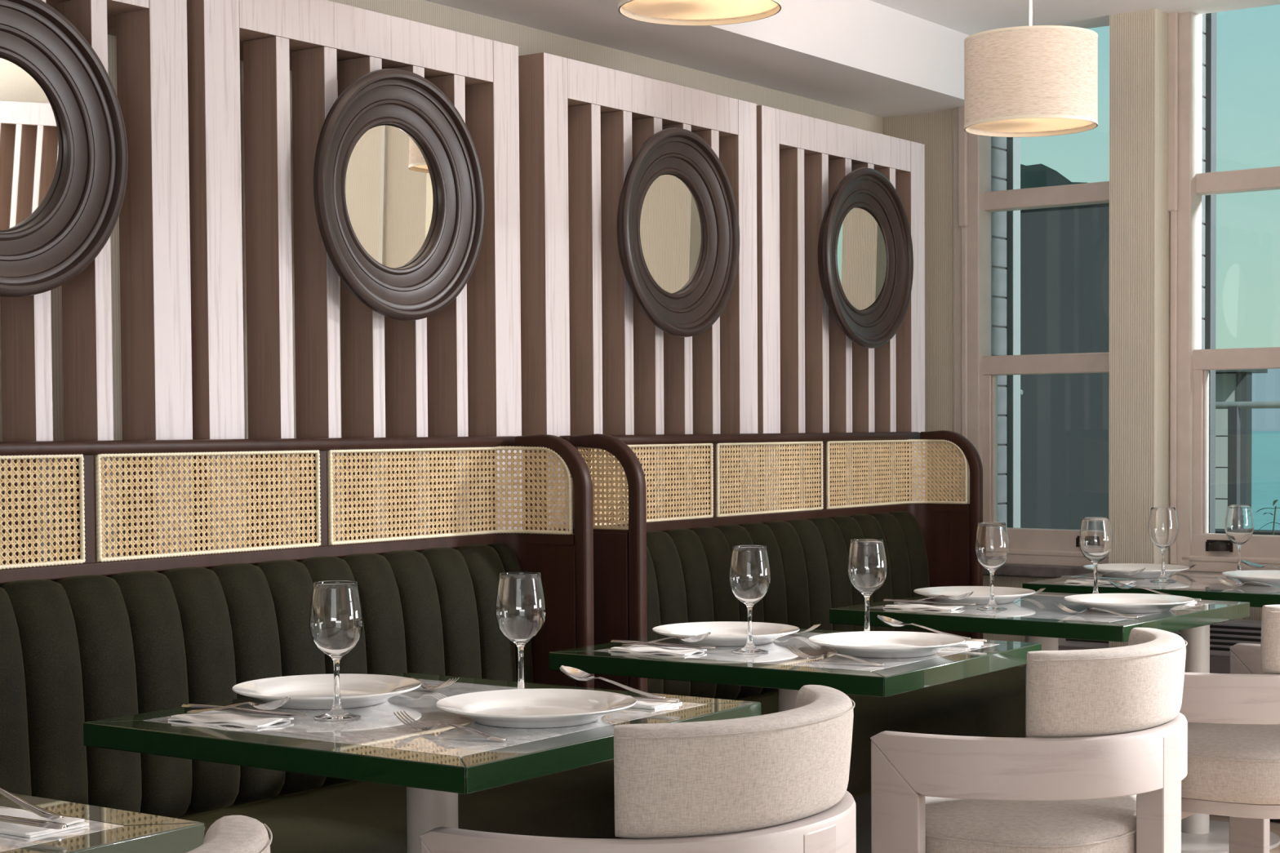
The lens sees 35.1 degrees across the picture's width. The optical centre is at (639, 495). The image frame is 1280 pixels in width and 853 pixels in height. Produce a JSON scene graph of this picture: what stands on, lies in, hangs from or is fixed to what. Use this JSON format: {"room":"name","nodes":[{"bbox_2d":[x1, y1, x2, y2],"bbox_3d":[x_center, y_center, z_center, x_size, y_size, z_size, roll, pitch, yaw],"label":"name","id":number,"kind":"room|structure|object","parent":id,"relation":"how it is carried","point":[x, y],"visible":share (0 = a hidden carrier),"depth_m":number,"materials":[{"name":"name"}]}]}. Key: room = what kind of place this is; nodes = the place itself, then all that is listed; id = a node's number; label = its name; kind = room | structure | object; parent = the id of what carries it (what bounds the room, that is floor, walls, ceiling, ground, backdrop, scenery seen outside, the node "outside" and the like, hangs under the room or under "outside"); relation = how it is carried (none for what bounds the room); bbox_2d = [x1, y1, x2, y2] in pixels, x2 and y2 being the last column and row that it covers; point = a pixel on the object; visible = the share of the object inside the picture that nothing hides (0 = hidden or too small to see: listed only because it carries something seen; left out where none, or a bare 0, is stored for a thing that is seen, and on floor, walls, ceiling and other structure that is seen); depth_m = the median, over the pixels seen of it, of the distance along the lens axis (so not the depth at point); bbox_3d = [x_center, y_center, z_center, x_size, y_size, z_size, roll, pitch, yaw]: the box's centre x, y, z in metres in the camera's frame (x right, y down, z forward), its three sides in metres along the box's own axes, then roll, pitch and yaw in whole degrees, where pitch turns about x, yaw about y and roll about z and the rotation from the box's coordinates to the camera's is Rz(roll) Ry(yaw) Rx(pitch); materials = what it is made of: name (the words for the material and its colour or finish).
{"room":"restaurant","nodes":[
{"label":"restaurant","id":0,"kind":"room"},
{"bbox_2d":[0,0,883,564],"bbox_3d":[-1.412,-0.315,3.981,0.200,2.785,8.100,1,2,35],"label":"wall","id":1,"kind":"structure","parent":0,"point":[529,40],"depth_m":5.06,"materials":[{"name":"paper"}]},
{"bbox_2d":[0,0,193,564],"bbox_3d":[-1.304,0.034,3.664,0.348,2.107,0.991,1,2,35],"label":"wall panel","id":2,"kind":"object","parent":1,"relation":"attached to","point":[152,51],"visible":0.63,"depth_m":3.88,"materials":[{"name":"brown wood"}]},
{"bbox_2d":[0,0,128,297],"bbox_3d":[-1.126,-0.617,3.534,0.074,0.540,0.540,1,2,35],"label":"round mirror","id":3,"kind":"object","parent":2,"relation":"attached to","point":[64,153],"visible":1,"depth_m":3.63,"materials":[{"name":"brown wood"}]},
{"bbox_2d":[0,57,62,230],"bbox_3d":[-1.139,-0.616,3.543,0.004,0.310,0.310,5,5,35],"label":"mirror glass","id":4,"kind":"object","parent":3,"relation":"attached to","point":[31,87],"depth_m":3.61,"materials":[{"name":"white"}]},
{"bbox_2d":[106,0,522,551],"bbox_3d":[-0.708,0.002,4.510,0.348,2.107,0.991,1,2,35],"label":"wall panel","id":5,"kind":"object","parent":1,"relation":"attached to","point":[455,371],"visible":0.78,"depth_m":4.29,"materials":[{"name":"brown wood"}]},
{"bbox_2d":[313,68,484,320],"bbox_3d":[-0.530,-0.649,4.380,0.074,0.540,0.540,1,2,35],"label":"round mirror","id":6,"kind":"object","parent":5,"relation":"attached to","point":[399,193],"visible":1,"depth_m":4.39,"materials":[{"name":"brown wood"}]},
{"bbox_2d":[345,124,436,268],"bbox_3d":[-0.544,-0.649,4.389,0.005,0.310,0.310,2,3,35],"label":"mirror glass","id":7,"kind":"object","parent":6,"relation":"attached to","point":[391,193],"depth_m":4.39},
{"bbox_2d":[518,52,758,530],"bbox_3d":[-0.088,-0.031,5.389,0.348,2.107,0.968,1,2,35],"label":"wall panel","id":8,"kind":"object","parent":1,"relation":"attached to","point":[593,362],"visible":0.48,"depth_m":5.15,"materials":[{"name":"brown wood"}]},
{"bbox_2d":[617,127,739,337],"bbox_3d":[0.089,-0.682,5.259,0.074,0.540,0.540,1,2,35],"label":"round mirror","id":9,"kind":"object","parent":8,"relation":"attached to","point":[678,228],"visible":1,"depth_m":5.28,"materials":[{"name":"brown wood"}]},
{"bbox_2d":[640,173,703,293],"bbox_3d":[0.076,-0.682,5.268,0.005,0.310,0.310,3,3,37],"label":"mirror glass","id":10,"kind":"object","parent":9,"relation":"attached to","point":[672,235],"depth_m":5.27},
{"bbox_2d":[756,105,924,511],"bbox_3d":[0.492,-0.062,6.213,0.348,2.107,0.993,1,2,35],"label":"wall panel","id":11,"kind":"object","parent":1,"relation":"attached to","point":[812,378],"visible":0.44,"depth_m":5.99,"materials":[{"name":"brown wood"}]},
{"bbox_2d":[817,167,913,348],"bbox_3d":[0.670,-0.713,6.083,0.074,0.540,0.540,1,2,35],"label":"round mirror","id":12,"kind":"object","parent":11,"relation":"attached to","point":[865,252],"visible":1,"depth_m":6.10,"materials":[{"name":"brown wood"}]},
{"bbox_2d":[837,207,886,310],"bbox_3d":[0.654,-0.713,6.090,0.004,0.310,0.310,3,3,41],"label":"mirror glass","id":13,"kind":"object","parent":12,"relation":"attached to","point":[862,238],"depth_m":6.11,"materials":[{"name":"white"}]},
{"bbox_2d":[883,8,1262,666],"bbox_3d":[3.564,-0.485,4.886,6.900,3.000,0.300,1,2,38],"label":"wall","id":14,"kind":"structure","parent":0,"point":[1140,215],"depth_m":6.32,"materials":[{"name":"paint"}]},
{"bbox_2d":[991,136,1020,528],"bbox_3d":[1.201,-0.842,7.076,0.168,2.600,0.235,1,2,38],"label":"outside reveal","id":15,"kind":"object","parent":14,"relation":"attached to","point":[1006,151],"visible":0.13,"depth_m":7.08,"materials":[{"name":"black"}]},
{"bbox_2d":[953,106,1109,577],"bbox_3d":[1.377,-0.882,6.650,0.770,2.295,0.205,1,2,38],"label":"window","id":16,"kind":"structure","parent":14,"relation":"in","point":[1033,552],"depth_m":6.77,"materials":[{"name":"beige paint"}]},
{"bbox_2d":[1023,619,1279,822],"bbox_3d":[1.998,0.687,6.063,1.820,0.600,0.116,1,2,38],"label":"heater","id":17,"kind":"object","parent":14,"relation":"attached to","point":[1223,635],"visible":0.02,"depth_m":6.17,"materials":[{"name":"black metal"}]},
{"bbox_2d":[1168,11,1279,573],"bbox_3d":[1.895,-0.872,6.244,0.604,2.295,0.205,1,2,38],"label":"window","id":18,"kind":"structure","parent":14,"relation":"in","point":[1190,365],"depth_m":6.32,"materials":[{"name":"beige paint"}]},
{"bbox_2d":[870,0,1279,35],"bbox_3d":[1.284,-1.412,1.747,7.150,0.120,8.020,1,2,35],"label":"ceiling","id":19,"kind":"structure","parent":0,"point":[969,17],"depth_m":6.24,"materials":[{"name":"white paint"}]},
{"bbox_2d":[425,0,969,117],"bbox_3d":[-1.250,-1.292,3.671,0.395,0.215,7.840,1,2,35],"label":"ceiling","id":20,"kind":"structure","parent":19,"relation":"attached to","point":[868,56],"depth_m":5.95,"materials":[{"name":"white paint"}]},
{"bbox_2d":[617,0,781,26],"bbox_3d":[0.116,-1.185,3.959,0.320,0.462,0.320,1,2,35],"label":"pendant lamp","id":21,"kind":"object","parent":19,"relation":"hanging from","point":[671,12],"visible":1,"depth_m":4.03,"materials":[{"name":"fabric"}]},
{"bbox_2d":[964,0,1097,137],"bbox_3d":[0.951,-1.176,4.920,0.320,0.556,0.320,1,2,35],"label":"pendant lamp","id":22,"kind":"object","parent":19,"relation":"hanging from","point":[1029,81],"visible":1,"depth_m":4.80,"materials":[{"name":"fabric"}]},
{"bbox_2d":[968,117,1093,132],"bbox_3d":[0.953,-0.911,4.929,0.313,0.003,0.313,1,2,35],"label":"diffuser","id":23,"kind":"object","parent":22,"relation":"attached to","point":[975,124],"depth_m":4.96,"materials":[{"name":"white plastic"}]},
{"bbox_2d":[1208,814,1279,852],"bbox_3d":[1.369,1.185,2.017,7.250,0.120,8.400,1,2,35],"label":"floor","id":24,"kind":"structure","parent":0,"point":[1274,828],"depth_m":6.05,"materials":[{"name":"brown wood"}]},
{"bbox_2d":[0,793,204,852],"bbox_3d":[-1.031,0.758,2.251,0.770,0.750,0.760,1,2,35],"label":"dining table","id":25,"kind":"object","parent":24,"relation":"on","point":[108,830],"visible":0.87,"depth_m":2.29,"materials":[{"name":"green paint"}]},
{"bbox_2d":[0,808,88,838],"bbox_3d":[-0.730,0.375,2.326,0.180,0.010,0.087,1,2,33],"label":"napkin","id":26,"kind":"object","parent":25,"relation":"on","point":[25,831],"visible":0.72,"depth_m":2.29,"materials":[{"name":"white fabric"}]},
{"bbox_2d":[0,787,63,819],"bbox_3d":[-0.749,0.346,2.360,0.219,0.039,0.046,1,3,43],"label":"spoon","id":27,"kind":"object","parent":26,"relation":"on","point":[42,812],"visible":1,"depth_m":2.32,"materials":[{"name":"silver metal"}]},
{"bbox_2d":[0,815,68,829],"bbox_3d":[-0.742,0.365,2.299,0.244,0.006,0.022,1,2,31],"label":"knife","id":28,"kind":"object","parent":26,"relation":"on","point":[42,824],"visible":1,"depth_m":2.25,"materials":[{"name":"silver metal"}]},
{"bbox_2d":[186,815,272,852],"bbox_3d":[-0.647,0.739,1.959,0.534,0.802,0.712,1,2,35],"label":"dining chair","id":29,"kind":"object","parent":24,"relation":"on","point":[230,833],"visible":1,"depth_m":2.00,"materials":[{"name":"beige fabric"}]},
{"bbox_2d":[0,434,684,852],"bbox_3d":[-1.356,0.525,2.722,0.627,1.189,4.535,1,2,35],"label":"banquette","id":30,"kind":"object","parent":24,"relation":"on","point":[84,638],"visible":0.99,"depth_m":3.91,"materials":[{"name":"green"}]},
{"bbox_2d":[83,672,760,852],"bbox_3d":[-0.331,0.721,3.240,0.772,0.750,0.756,1,2,35],"label":"dining table","id":31,"kind":"object","parent":24,"relation":"on","point":[440,763],"visible":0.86,"depth_m":3.00,"materials":[{"name":"green paint"}]},
{"bbox_2d":[168,711,293,728],"bbox_3d":[-0.636,0.347,3.139,0.180,0.010,0.087,1,2,31],"label":"napkin","id":32,"kind":"object","parent":31,"relation":"on","point":[208,717],"visible":1,"depth_m":3.13,"materials":[{"name":"white fabric"}]},
{"bbox_2d":[186,697,290,712],"bbox_3d":[-0.614,0.321,3.107,0.219,0.039,0.046,1,3,41],"label":"spoon","id":33,"kind":"object","parent":32,"relation":"on","point":[275,704],"visible":1,"depth_m":3.05,"materials":[{"name":"silver metal"}]},
{"bbox_2d":[181,702,306,716],"bbox_3d":[-0.622,0.336,3.169,0.244,0.006,0.022,1,2,28],"label":"knife","id":34,"kind":"object","parent":32,"relation":"on","point":[189,705],"visible":0.98,"depth_m":3.16,"materials":[{"name":"silver metal"}]},
{"bbox_2d":[231,674,421,709],"bbox_3d":[-0.519,0.329,3.357,0.311,0.028,0.311,0,2,14],"label":"dinner plate","id":35,"kind":"object","parent":31,"relation":"on","point":[313,691],"visible":0.88,"depth_m":3.41,"materials":[{"name":"white ceramic"}]},
{"bbox_2d":[309,580,363,720],"bbox_3d":[-0.475,0.242,3.162,0.084,0.213,0.084,-1,2,-24],"label":"wine glass","id":36,"kind":"object","parent":31,"relation":"on","point":[335,612],"visible":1,"depth_m":3.13,"materials":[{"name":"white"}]},
{"bbox_2d":[409,677,458,689],"bbox_3d":[-0.401,0.322,3.519,0.218,0.024,0.028,1,2,39],"label":"fork","id":37,"kind":"object","parent":31,"relation":"on","point":[448,682],"visible":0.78,"depth_m":3.47,"materials":[{"name":"silver metal"}]},
{"bbox_2d":[393,710,506,741],"bbox_3d":[-0.279,0.339,2.977,0.218,0.024,0.028,1,2,39],"label":"fork","id":38,"kind":"object","parent":31,"relation":"on","point":[421,727],"visible":1,"depth_m":2.99,"materials":[{"name":"silver metal"}]},
{"bbox_2d":[494,571,546,688],"bbox_3d":[-0.197,0.234,3.338,0.084,0.213,0.084,-1,2,-24],"label":"wine glass","id":39,"kind":"object","parent":31,"relation":"on","point":[520,612],"visible":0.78,"depth_m":3.31,"materials":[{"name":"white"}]},
{"bbox_2d":[435,688,636,728],"bbox_3d":[-0.161,0.333,3.139,0.311,0.028,0.311,-1,2,-17],"label":"dinner plate","id":40,"kind":"object","parent":31,"relation":"on","point":[517,708],"visible":1,"depth_m":3.19,"materials":[{"name":"white ceramic"}]},
{"bbox_2d":[628,695,682,710],"bbox_3d":[-0.030,0.338,3.316,0.180,0.010,0.087,1,2,33],"label":"napkin","id":41,"kind":"object","parent":31,"relation":"on","point":[639,704],"visible":0.3,"depth_m":3.26,"materials":[{"name":"white fabric"}]},
{"bbox_2d":[559,665,666,698],"bbox_3d":[-0.042,0.309,3.359,0.219,0.039,0.046,1,2,34],"label":"spoon","id":42,"kind":"object","parent":41,"relation":"on","point":[572,673],"visible":0.99,"depth_m":3.38,"materials":[{"name":"silver metal"}]},
{"bbox_2d":[631,696,680,703],"bbox_3d":[-0.043,0.328,3.289,0.244,0.006,0.022,1,2,30],"label":"knife","id":43,"kind":"object","parent":41,"relation":"on","point":[642,699],"visible":0.36,"depth_m":3.24,"materials":[{"name":"silver metal"}]},
{"bbox_2d":[419,684,856,852],"bbox_3d":[0.039,0.700,2.995,0.534,0.802,0.712,1,2,35],"label":"dining chair","id":44,"kind":"object","parent":24,"relation":"on","point":[776,782],"visible":1,"depth_m":2.73,"materials":[{"name":"beige fabric"}]},
{"bbox_2d":[613,684,853,838],"bbox_3d":[0.177,0.378,2.885,0.182,0.153,0.545,1,2,35],"label":"cushion","id":45,"kind":"object","parent":44,"relation":"on","point":[699,779],"depth_m":2.73,"materials":[{"name":"fabric"}]},
{"bbox_2d":[558,430,1025,852],"bbox_3d":[0.575,0.421,5.464,0.627,1.189,1.864,1,2,35],"label":"banquette","id":46,"kind":"object","parent":24,"relation":"on","point":[649,574],"visible":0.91,"depth_m":5.48,"materials":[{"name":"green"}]},
{"bbox_2d":[548,628,1041,711],"bbox_3d":[0.327,0.686,4.152,0.768,0.750,0.680,1,2,35],"label":"dining table","id":47,"kind":"object","parent":24,"relation":"on","point":[780,668],"visible":0.66,"depth_m":3.92,"materials":[{"name":"green paint"}]},
{"bbox_2d":[608,644,706,656],"bbox_3d":[0.035,0.312,4.074,0.180,0.010,0.087,1,2,33],"label":"napkin","id":48,"kind":"object","parent":47,"relation":"on","point":[637,649],"visible":1,"depth_m":4.06,"materials":[{"name":"white fabric"}]},
{"bbox_2d":[610,639,715,648],"bbox_3d":[0.046,0.301,4.099,0.244,0.006,0.022,1,2,31],"label":"knife","id":49,"kind":"object","parent":48,"relation":"on","point":[614,640],"visible":0.96,"depth_m":4.09,"materials":[{"name":"silver metal"}]},
{"bbox_2d":[622,631,711,645],"bbox_3d":[0.047,0.286,4.031,0.219,0.039,0.046,1,2,34],"label":"spoon","id":50,"kind":"object","parent":48,"relation":"on","point":[696,638],"visible":1,"depth_m":3.99,"materials":[{"name":"silver metal"}]},
{"bbox_2d":[652,622,799,646],"bbox_3d":[0.181,0.294,4.261,0.311,0.028,0.311,-1,2,-9],"label":"dinner plate","id":51,"kind":"object","parent":47,"relation":"on","point":[722,633],"visible":0.88,"depth_m":4.33,"materials":[{"name":"white ceramic"}]},
{"bbox_2d":[728,545,770,653],"bbox_3d":[0.220,0.208,4.054,0.084,0.213,0.084,-1,2,-24],"label":"wine glass","id":52,"kind":"object","parent":47,"relation":"on","point":[749,573],"visible":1,"depth_m":4.02,"materials":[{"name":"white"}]},
{"bbox_2d":[794,623,820,633],"bbox_3d":[0.299,0.287,4.422,0.218,0.024,0.028,1,2,40],"label":"fork","id":53,"kind":"object","parent":47,"relation":"on","point":[813,627],"visible":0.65,"depth_m":4.36,"materials":[{"name":"silver metal"}]},
{"bbox_2d":[785,644,884,665],"bbox_3d":[0.374,0.305,3.870,0.218,0.024,0.028,1,2,40],"label":"fork","id":54,"kind":"object","parent":47,"relation":"on","point":[802,655],"visible":1,"depth_m":3.88,"materials":[{"name":"silver metal"}]},
{"bbox_2d":[847,538,887,631],"bbox_3d":[0.479,0.199,4.267,0.084,0.213,0.084,-1,2,-24],"label":"wine glass","id":55,"kind":"object","parent":47,"relation":"on","point":[867,570],"visible":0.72,"depth_m":4.24,"materials":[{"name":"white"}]},
{"bbox_2d":[808,631,964,657],"bbox_3d":[0.492,0.300,4.032,0.311,0.028,0.311,0,2,10],"label":"dinner plate","id":56,"kind":"object","parent":47,"relation":"on","point":[868,644],"visible":1,"depth_m":4.09,"materials":[{"name":"white ceramic"}]},
{"bbox_2d":[953,640,983,647],"bbox_3d":[0.614,0.304,4.205,0.180,0.010,0.087,1,2,31],"label":"napkin","id":57,"kind":"object","parent":47,"relation":"on","point":[966,643],"visible":0.18,"depth_m":4.16,"materials":[{"name":"white fabric"}]},
{"bbox_2d":[877,614,971,638],"bbox_3d":[0.591,0.276,4.234,0.219,0.039,0.046,1,3,41],"label":"spoon","id":58,"kind":"object","parent":57,"relation":"on","point":[889,621],"visible":0.91,"depth_m":4.27,"materials":[{"name":"silver metal"}]},
{"bbox_2d":[964,638,987,641],"bbox_3d":[0.600,0.294,4.176,0.244,0.006,0.022,1,2,29],"label":"knife","id":59,"kind":"object","parent":57,"relation":"on","point":[966,639],"visible":0.3,"depth_m":4.12,"materials":[{"name":"silver metal"}]},
{"bbox_2d":[870,627,1187,852],"bbox_3d":[0.760,0.667,3.853,0.534,0.802,0.712,1,2,35],"label":"dining chair","id":60,"kind":"object","parent":24,"relation":"on","point":[1100,766],"visible":1,"depth_m":3.61,"materials":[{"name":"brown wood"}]},
{"bbox_2d":[1026,627,1186,737],"bbox_3d":[0.897,0.345,3.744,0.182,0.153,0.545,1,2,35],"label":"cushion","id":61,"kind":"object","parent":60,"relation":"on","point":[1138,686],"depth_m":3.58,"materials":[{"name":"fabric"}]},
{"bbox_2d":[829,591,1249,737],"bbox_3d":[1.012,0.651,5.090,0.784,0.750,0.750,1,2,38],"label":"dining table","id":62,"kind":"object","parent":24,"relation":"on","point":[1036,617],"visible":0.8,"depth_m":4.85,"materials":[{"name":"green paint"}]},
{"bbox_2d":[883,603,964,611],"bbox_3d":[0.703,0.277,5.009,0.180,0.010,0.087,1,2,32],"label":"napkin","id":63,"kind":"object","parent":62,"relation":"on","point":[900,606],"visible":1,"depth_m":4.99,"materials":[{"name":"white fabric"}]},
{"bbox_2d":[883,599,976,604],"bbox_3d":[0.722,0.265,5.042,0.244,0.006,0.022,1,2,29],"label":"knife","id":64,"kind":"object","parent":63,"relation":"on","point":[889,600],"visible":0.98,"depth_m":5.03,"materials":[{"name":"silver metal"}]},
{"bbox_2d":[893,591,973,603],"bbox_3d":[0.718,0.250,4.969,0.219,0.039,0.046,1,2,33],"label":"spoon","id":65,"kind":"object","parent":63,"relation":"on","point":[966,595],"visible":1,"depth_m":4.93,"materials":[{"name":"silver metal"}]},
{"bbox_2d":[913,586,1035,604],"bbox_3d":[0.860,0.259,5.199,0.311,0.028,0.311,1,2,31],"label":"dinner plate","id":66,"kind":"object","parent":62,"relation":"on","point":[981,594],"visible":0.87,"depth_m":5.25,"materials":[{"name":"white ceramic"}]},
{"bbox_2d":[974,522,1008,610],"bbox_3d":[0.866,0.173,4.973,0.084,0.213,0.084,-1,2,-24],"label":"wine glass","id":67,"kind":"object","parent":62,"relation":"on","point":[992,541],"visible":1,"depth_m":4.94,"materials":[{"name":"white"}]},
{"bbox_2d":[1028,587,1045,595],"bbox_3d":[0.974,0.252,5.356,0.218,0.024,0.028,1,3,43],"label":"fork","id":68,"kind":"object","parent":62,"relation":"on","point":[1040,589],"visible":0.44,"depth_m":5.29,"materials":[{"name":"silver metal"}]},
{"bbox_2d":[1079,516,1112,593],"bbox_3d":[1.181,0.163,5.235,0.084,0.213,0.084,-1,2,-24],"label":"wine glass","id":69,"kind":"object","parent":62,"relation":"on","point":[1095,542],"visible":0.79,"depth_m":5.20,"materials":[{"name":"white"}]},
{"bbox_2d":[1053,602,1138,617],"bbox_3d":[1.081,0.270,4.782,0.218,0.024,0.028,1,3,43],"label":"fork","id":70,"kind":"object","parent":62,"relation":"on","point":[1060,606],"visible":1,"depth_m":4.79,"materials":[{"name":"silver metal"}]},
{"bbox_2d":[1063,593,1194,613],"bbox_3d":[1.195,0.265,4.940,0.311,0.028,0.311,0,2,-1],"label":"dinner plate","id":71,"kind":"object","parent":62,"relation":"on","point":[1117,602],"visible":0.96,"depth_m":4.98,"materials":[{"name":"white ceramic"}]},
{"bbox_3d":[1.316,0.268,5.147,0.180,0.010,0.087,1,2,36],"label":"napkin","id":72,"kind":"object","parent":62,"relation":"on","visible":0},
{"bbox_2d":[1107,579,1175,595],"bbox_3d":[1.306,0.239,5.190,0.219,0.039,0.046,1,2,37],"label":"spoon","id":73,"kind":"object","parent":72,"relation":"on","point":[1116,584],"visible":0.8,"depth_m":5.22,"materials":[{"name":"silver metal"}]},
{"bbox_2d":[1022,571,1279,852],"bbox_3d":[1.607,0.622,5.852,0.770,0.750,0.670,1,2,36],"label":"dining table","id":74,"kind":"object","parent":24,"relation":"on","point":[1199,834],"visible":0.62,"depth_m":5.75,"materials":[{"name":"green paint"}]},
{"bbox_2d":[1064,578,1135,584],"bbox_3d":[1.317,0.247,5.782,0.180,0.010,0.087,1,2,33],"label":"napkin","id":75,"kind":"object","parent":74,"relation":"on","point":[1077,580],"visible":0.77,"depth_m":5.77,"materials":[{"name":"white fabric"}]},
{"bbox_2d":[1061,575,1144,580],"bbox_3d":[1.329,0.236,5.808,0.244,0.006,0.022,1,2,31],"label":"knife","id":76,"kind":"object","parent":75,"relation":"on","point":[1098,577],"visible":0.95,"depth_m":5.79,"materials":[{"name":"silver metal"}]},
{"bbox_2d":[1072,568,1145,578],"bbox_3d":[1.337,0.221,5.749,0.219,0.039,0.046,1,3,44],"label":"spoon","id":77,"kind":"object","parent":75,"relation":"on","point":[1135,572],"visible":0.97,"depth_m":5.70,"materials":[{"name":"silver metal"}]},
{"bbox_2d":[1082,563,1189,578],"bbox_3d":[1.483,0.227,6.043,0.311,0.028,0.311,0,2,15],"label":"dinner plate","id":78,"kind":"object","parent":74,"relation":"on","point":[1151,571],"visible":0.8,"depth_m":6.06,"materials":[{"name":"white ceramic"}]},
{"bbox_2d":[1148,506,1177,582],"bbox_3d":[1.508,0.141,5.822,0.084,0.213,0.084,-1,2,-24],"label":"wine glass","id":79,"kind":"object","parent":74,"relation":"on","point":[1162,522],"visible":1,"depth_m":5.79,"materials":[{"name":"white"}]},
{"bbox_2d":[1224,504,1253,577],"bbox_3d":[1.770,0.135,5.970,0.084,0.213,0.084,-1,2,-24],"label":"wine glass","id":80,"kind":"object","parent":74,"relation":"on","point":[1239,520],"visible":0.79,"depth_m":5.94,"materials":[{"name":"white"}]},
{"bbox_2d":[1215,577,1279,588],"bbox_3d":[1.690,0.241,5.558,0.218,0.024,0.028,1,3,41],"label":"fork","id":81,"kind":"object","parent":74,"relation":"on","point":[1220,580],"visible":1,"depth_m":5.58,"materials":[{"name":"silver metal"}]},
{"bbox_2d":[1221,569,1279,586],"bbox_3d":[1.807,0.235,5.718,0.311,0.028,0.311,1,2,41],"label":"dinner plate","id":82,"kind":"object","parent":74,"relation":"on","point":[1266,576],"visible":0.91,"depth_m":5.79,"materials":[{"name":"white ceramic"}]},
{"bbox_3d":[1.893,0.240,5.897,0.180,0.010,0.087,1,2,31],"label":"napkin","id":83,"kind":"object","parent":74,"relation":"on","visible":0},
{"bbox_2d":[1241,560,1279,568],"bbox_3d":[1.870,0.211,5.925,0.219,0.039,0.046,1,3,41],"label":"spoon","id":84,"kind":"object","parent":83,"relation":"on","point":[1246,562],"visible":1,"depth_m":5.97,"materials":[{"name":"silver metal"}]},
{"bbox_2d":[1179,604,1279,852],"bbox_3d":[1.447,0.633,4.742,0.534,0.802,0.712,1,2,34],"label":"dining chair","id":85,"kind":"object","parent":24,"relation":"on","point":[1233,718],"visible":0.57,"depth_m":4.49,"materials":[{"name":"beige fabric"}]},
{"bbox_2d":[1260,604,1279,674],"bbox_3d":[1.586,0.311,4.635,0.182,0.153,0.545,1,2,34],"label":"cushion","id":86,"kind":"object","parent":85,"relation":"on","point":[1270,619],"depth_m":4.45,"materials":[{"name":"fabric"}]},
{"label":"outside","id":87,"kind":"structure","parent":0,"visible":0},
{"bbox_2d":[1215,400,1279,535],"bbox_3d":[2.921,0.598,7.223,2.120,1.888,0.170,1,2,35],"label":"balcony railing","id":88,"kind":"object","parent":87,"point":[1233,408],"visible":0.14,"depth_m":7.68,"materials":[{"name":"grey metal"}]},
{"bbox_2d":[1257,499,1279,534],"bbox_3d":[2.338,0.082,7.457,0.129,0.133,0.066,1,2,35],"label":"leafy sprig","id":89,"kind":"object","parent":88,"relation":"attached to","point":[1275,500],"visible":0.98,"depth_m":7.44,"materials":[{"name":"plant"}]},
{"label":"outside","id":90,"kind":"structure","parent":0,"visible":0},
{"bbox_2d":[1020,203,1109,529],"bbox_3d":[1.256,0.962,12.104,3.850,5.660,3.592,1,2,35],"label":"building","id":91,"kind":"structure","parent":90,"point":[1064,251],"depth_m":12.77,"materials":[{"name":"stone"}]},
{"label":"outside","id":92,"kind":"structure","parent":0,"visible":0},
{"bbox_2d":[1215,368,1267,528],"bbox_3d":[4.971,1.110,19.914,2.160,4.800,0.800,1,2,35],"label":"building","id":93,"kind":"structure","parent":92,"point":[1231,385],"depth_m":19.25,"materials":[{"name":"grey"}]},
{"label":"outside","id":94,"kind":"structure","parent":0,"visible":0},
{"bbox_2d":[1251,431,1279,530],"bbox_3d":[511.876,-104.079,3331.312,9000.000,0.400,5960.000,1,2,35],"label":"sea","id":95,"kind":"structure","parent":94,"point":[1265,445],"depth_m":354.88,"materials":[{"name":"blue liquid"}]},
{"bbox_2d":[1251,368,1279,431],"bbox_3d":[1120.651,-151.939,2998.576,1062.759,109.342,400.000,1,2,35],"label":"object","id":96,"kind":"structure","parent":95,"relation":"on","point":[1265,386],"depth_m":2908.94,"materials":[{"name":"blue"}]},
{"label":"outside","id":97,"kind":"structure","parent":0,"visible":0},
{"bbox_2d":[1020,163,1087,188],"bbox_3d":[86.970,-49.413,524.289,154.571,81.367,120.000,1,2,35],"label":"hillside","id":98,"kind":"structure","parent":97,"point":[1035,175],"depth_m":448.72,"materials":[{"name":"green plant"}]},
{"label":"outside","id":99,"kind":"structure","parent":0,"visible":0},
{"bbox_2d":[1201,12,1216,533],"bbox_3d":[1.768,-0.830,6.606,0.160,2.600,0.195,1,2,38],"label":"outside reveal","id":100,"kind":"object","parent":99,"point":[1209,20],"visible":0.12,"depth_m":6.60,"materials":[{"name":"black"}]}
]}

